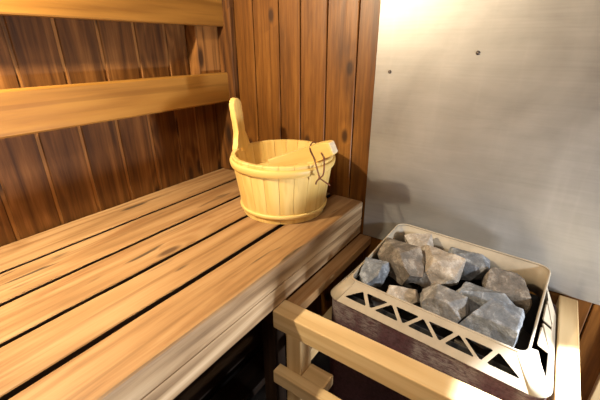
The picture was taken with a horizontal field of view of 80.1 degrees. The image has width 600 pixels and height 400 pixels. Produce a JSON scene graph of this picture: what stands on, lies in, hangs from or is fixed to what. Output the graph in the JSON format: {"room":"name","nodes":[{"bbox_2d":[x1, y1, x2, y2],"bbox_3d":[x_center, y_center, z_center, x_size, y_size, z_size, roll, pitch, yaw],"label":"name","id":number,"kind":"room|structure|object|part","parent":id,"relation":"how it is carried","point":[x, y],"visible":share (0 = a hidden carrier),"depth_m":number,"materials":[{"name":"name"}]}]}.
{"room":"spa","nodes":[
{"label":"spa","id":0,"kind":"room"},
{"bbox_2d":[0,16,221,246],"bbox_3d":[-0.914,-0.157,0.304,0.030,2.050,2.218,15,28,32],"label":"wall","id":1,"kind":"structure","parent":0,"point":[52,179],"depth_m":0.88,"materials":[{"name":"brown wood"}]},
{"bbox_2d":[0,0,228,138],"bbox_3d":[-0.860,-0.102,0.313,0.072,0.342,2.156,15,28,32],"label":"backrest","id":2,"kind":"object","parent":1,"relation":"attached to","point":[29,110],"visible":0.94,"depth_m":0.84,"materials":[{"name":"brown wood"}]},
{"bbox_2d":[207,345,329,399],"bbox_3d":[-0.047,1.041,0.163,2.140,0.040,2.270,15,28,32],"label":"floor","id":3,"kind":"structure","parent":0,"point":[321,360],"depth_m":1.21,"materials":[{"name":"black"}]},
{"bbox_2d":[0,168,361,399],"bbox_3d":[-0.659,0.569,0.451,0.546,0.601,2.155,15,28,32],"label":"bench","id":4,"kind":"object","parent":3,"relation":"on","point":[136,299],"visible":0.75,"depth_m":0.66,"materials":[{"name":"brown wood"}]},
{"bbox_3d":[-0.063,0.409,0.889,0.039,0.544,0.040,15,28,32],"label":"leg","id":5,"kind":"part","parent":4,"relation":"part of","materials":[{"name":"brown wood"}]},
{"bbox_2d":[229,98,335,223],"bbox_3d":[-0.048,-0.112,0.915,0.279,0.278,0.268,15,28,32],"label":"bucket","id":6,"kind":"object","parent":4,"relation":"on","point":[289,194],"visible":0.92,"depth_m":0.85,"materials":[{"name":"brown wood"}]},
{"bbox_3d":[-0.162,-0.198,0.936,0.029,0.137,0.068,11,26,24],"label":"handle","id":7,"kind":"part","parent":6,"relation":"part of","materials":[{"name":"brown wood"}]},
{"bbox_2d":[258,140,337,185],"bbox_3d":[-0.023,-0.097,0.874,0.068,0.141,0.272,-16,28,-33],"label":"ladle","id":8,"kind":"object","parent":6,"relation":"on","point":[324,149],"visible":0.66,"depth_m":0.81,"materials":[{"name":"brown wood"}]},
{"bbox_3d":[-0.002,-0.106,0.861,0.026,0.113,0.232,-20,30,-38],"label":"handle","id":9,"kind":"part","parent":8,"relation":"part of","materials":[{"name":"brown wood"}]},
{"bbox_3d":[0.043,-0.079,0.800,0.026,0.091,0.066,-10,25,-22],"label":"cord","id":10,"kind":"part","parent":8,"relation":"part of","materials":[{"name":"brown leather"}]},
{"bbox_2d":[173,320,286,399],"bbox_3d":[-0.412,0.865,0.422,0.930,0.080,2.000,15,28,32],"label":"floor duckboard","id":11,"kind":"structure","parent":3,"relation":"on","point":[250,378],"depth_m":1.08,"materials":[{"name":"brown wood"}]},
{"bbox_2d":[273,224,580,399],"bbox_3d":[0.265,0.419,0.827,0.549,0.572,0.462,18,29,35],"label":"stove","id":12,"kind":"object","parent":3,"relation":"on","point":[525,371],"depth_m":0.70,"materials":[{"name":"beige metal"}]},
{"bbox_3d":[-0.002,0.482,0.835,0.038,0.452,0.041,15,28,32],"label":"post","id":13,"kind":"part","parent":12,"relation":"part of","materials":[{"name":"brown wood"}]},
{"bbox_3d":[0.156,0.435,0.650,0.505,0.035,0.025,15,28,32],"label":"rail","id":14,"kind":"part","parent":12,"relation":"part of","materials":[{"name":"brown wood"}]},
{"bbox_3d":[0.100,0.301,0.947,0.038,0.036,0.358,15,28,32],"label":"rail","id":15,"kind":"part","parent":12,"relation":"part of","materials":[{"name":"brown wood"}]},
{"bbox_3d":[0.088,0.171,0.899,0.035,0.025,0.358,15,28,32],"label":"rail","id":16,"kind":"part","parent":12,"relation":"part of","materials":[{"name":"brown wood"}]},
{"bbox_2d":[359,257,389,286],"bbox_3d":[0.169,0.163,0.801,0.054,0.059,0.071,15,28,32],"label":"stone","id":17,"kind":"object","parent":12,"relation":"in","point":[374,272],"visible":0.98,"depth_m":0.79,"materials":[{"name":"grey stone"}]},
{"bbox_2d":[371,296,389,309],"bbox_3d":[0.182,0.229,0.803,0.046,0.034,0.038,15,28,32],"label":"stone","id":18,"kind":"object","parent":12,"relation":"in","point":[375,301],"visible":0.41,"depth_m":0.79,"materials":[{"name":"grey stone"}]},
{"bbox_3d":[0.169,0.300,0.626,0.520,0.046,0.044,15,28,32],"label":"rail","id":19,"kind":"part","parent":12,"relation":"part of","materials":[{"name":"brown wood"}]},
{"bbox_2d":[378,237,424,285],"bbox_3d":[0.236,0.146,0.826,0.077,0.088,0.147,-12,26,-26],"label":"stone","id":20,"kind":"object","parent":12,"relation":"in","point":[406,261],"visible":0.91,"depth_m":0.79,"materials":[{"name":"grey stone"}]},
{"bbox_2d":[386,285,419,303],"bbox_3d":[0.216,0.198,0.745,0.067,0.033,0.044,15,28,32],"label":"stone","id":21,"kind":"object","parent":12,"relation":"in","point":[409,295],"visible":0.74,"depth_m":0.73,"materials":[{"name":"grey stone"}]},
{"bbox_2d":[404,233,433,247],"bbox_3d":[0.300,0.112,0.879,0.076,0.057,0.056,-1,23,-1],"label":"stone","id":22,"kind":"object","parent":12,"relation":"in","point":[416,239],"visible":0.44,"depth_m":0.87,"materials":[{"name":"grey stone"}]},
{"bbox_3d":[0.265,0.453,0.842,0.520,0.499,0.427,15,28,32],"label":"stove guard rail","id":23,"kind":"part","parent":12,"relation":"part of","materials":[{"name":"beige wood"}]},
{"bbox_2d":[413,245,465,287],"bbox_3d":[0.300,0.149,0.799,0.122,0.086,0.092,15,28,32],"label":"stone","id":24,"kind":"object","parent":12,"relation":"in","point":[441,267],"visible":0.69,"depth_m":0.76,"materials":[{"name":"grey stone"}]},
{"bbox_2d":[346,275,539,377],"bbox_3d":[0.309,0.253,0.801,0.355,0.101,0.252,18,29,35],"label":"tub","id":25,"kind":"object","parent":12,"relation":"in","point":[523,341],"depth_m":0.79,"materials":[{"name":"metal"}]},
{"bbox_2d":[420,284,469,327],"bbox_3d":[0.280,0.206,0.700,0.098,0.073,0.061,15,28,32],"label":"stone","id":26,"kind":"object","parent":12,"relation":"in","point":[438,299],"visible":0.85,"depth_m":0.68,"materials":[{"name":"grey stone"}]},
{"bbox_2d":[454,338,467,348],"bbox_3d":[0.312,0.284,0.684,0.034,0.040,0.027,15,28,32],"label":"stone","id":27,"kind":"object","parent":12,"relation":"in","point":[457,341],"visible":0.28,"depth_m":0.67,"materials":[{"name":"grey stone"}]},
{"bbox_2d":[448,247,489,280],"bbox_3d":[0.379,0.155,0.817,0.102,0.073,0.074,15,28,32],"label":"stone","id":28,"kind":"object","parent":12,"relation":"in","point":[477,265],"visible":0.53,"depth_m":0.78,"materials":[{"name":"grey stone"}]},
{"bbox_2d":[456,281,514,313],"bbox_3d":[0.364,0.208,0.702,0.118,0.078,0.058,15,28,32],"label":"stone","id":29,"kind":"object","parent":12,"relation":"in","point":[478,296],"visible":0.38,"depth_m":0.69,"materials":[{"name":"grey stone"}]},
{"bbox_2d":[459,298,524,349],"bbox_3d":[0.349,0.222,0.652,0.097,0.083,0.069,15,28,32],"label":"stone","id":30,"kind":"object","parent":12,"relation":"in","point":[498,320],"visible":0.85,"depth_m":0.63,"materials":[{"name":"grey stone"}]},
{"bbox_2d":[481,267,531,314],"bbox_3d":[0.429,0.189,0.744,0.099,0.081,0.082,15,28,32],"label":"stone","id":31,"kind":"object","parent":12,"relation":"in","point":[509,283],"visible":0.76,"depth_m":0.72,"materials":[{"name":"grey stone"}]},
{"bbox_3d":[0.484,0.291,0.652,0.034,0.045,0.358,15,28,32],"label":"rail","id":32,"kind":"part","parent":12,"relation":"part of","materials":[{"name":"brown wood"}]},
{"bbox_2d":[233,0,599,399],"bbox_3d":[0.590,-0.284,0.592,2.080,2.050,0.030,15,28,32],"label":"wall","id":33,"kind":"structure","parent":0,"point":[306,68],"depth_m":0.97,"materials":[{"name":"brown wood"}]},
{"bbox_2d":[215,0,239,170],"bbox_3d":[-0.240,-0.774,0.973,0.098,1.450,0.022,15,28,32],"label":"trim","id":34,"kind":"structure","parent":33,"relation":"attached to","point":[226,39],"depth_m":1.11,"materials":[{"name":"brown wood"}]},
{"bbox_2d":[363,0,599,304],"bbox_3d":[0.745,-0.414,0.391,1.372,1.453,0.009,15,28,32],"label":"shield","id":35,"kind":"object","parent":33,"relation":"attached to","point":[485,123],"visible":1,"depth_m":0.76,"materials":[{"name":"silver metal"}]},
{"bbox_2d":[587,373,599,399],"bbox_3d":[0.718,0.491,0.801,0.121,0.460,0.015,15,28,32],"label":"trim","id":36,"kind":"structure","parent":33,"relation":"attached to","point":[595,393],"depth_m":0.81,"materials":[{"name":"brown wood"}]}
]}

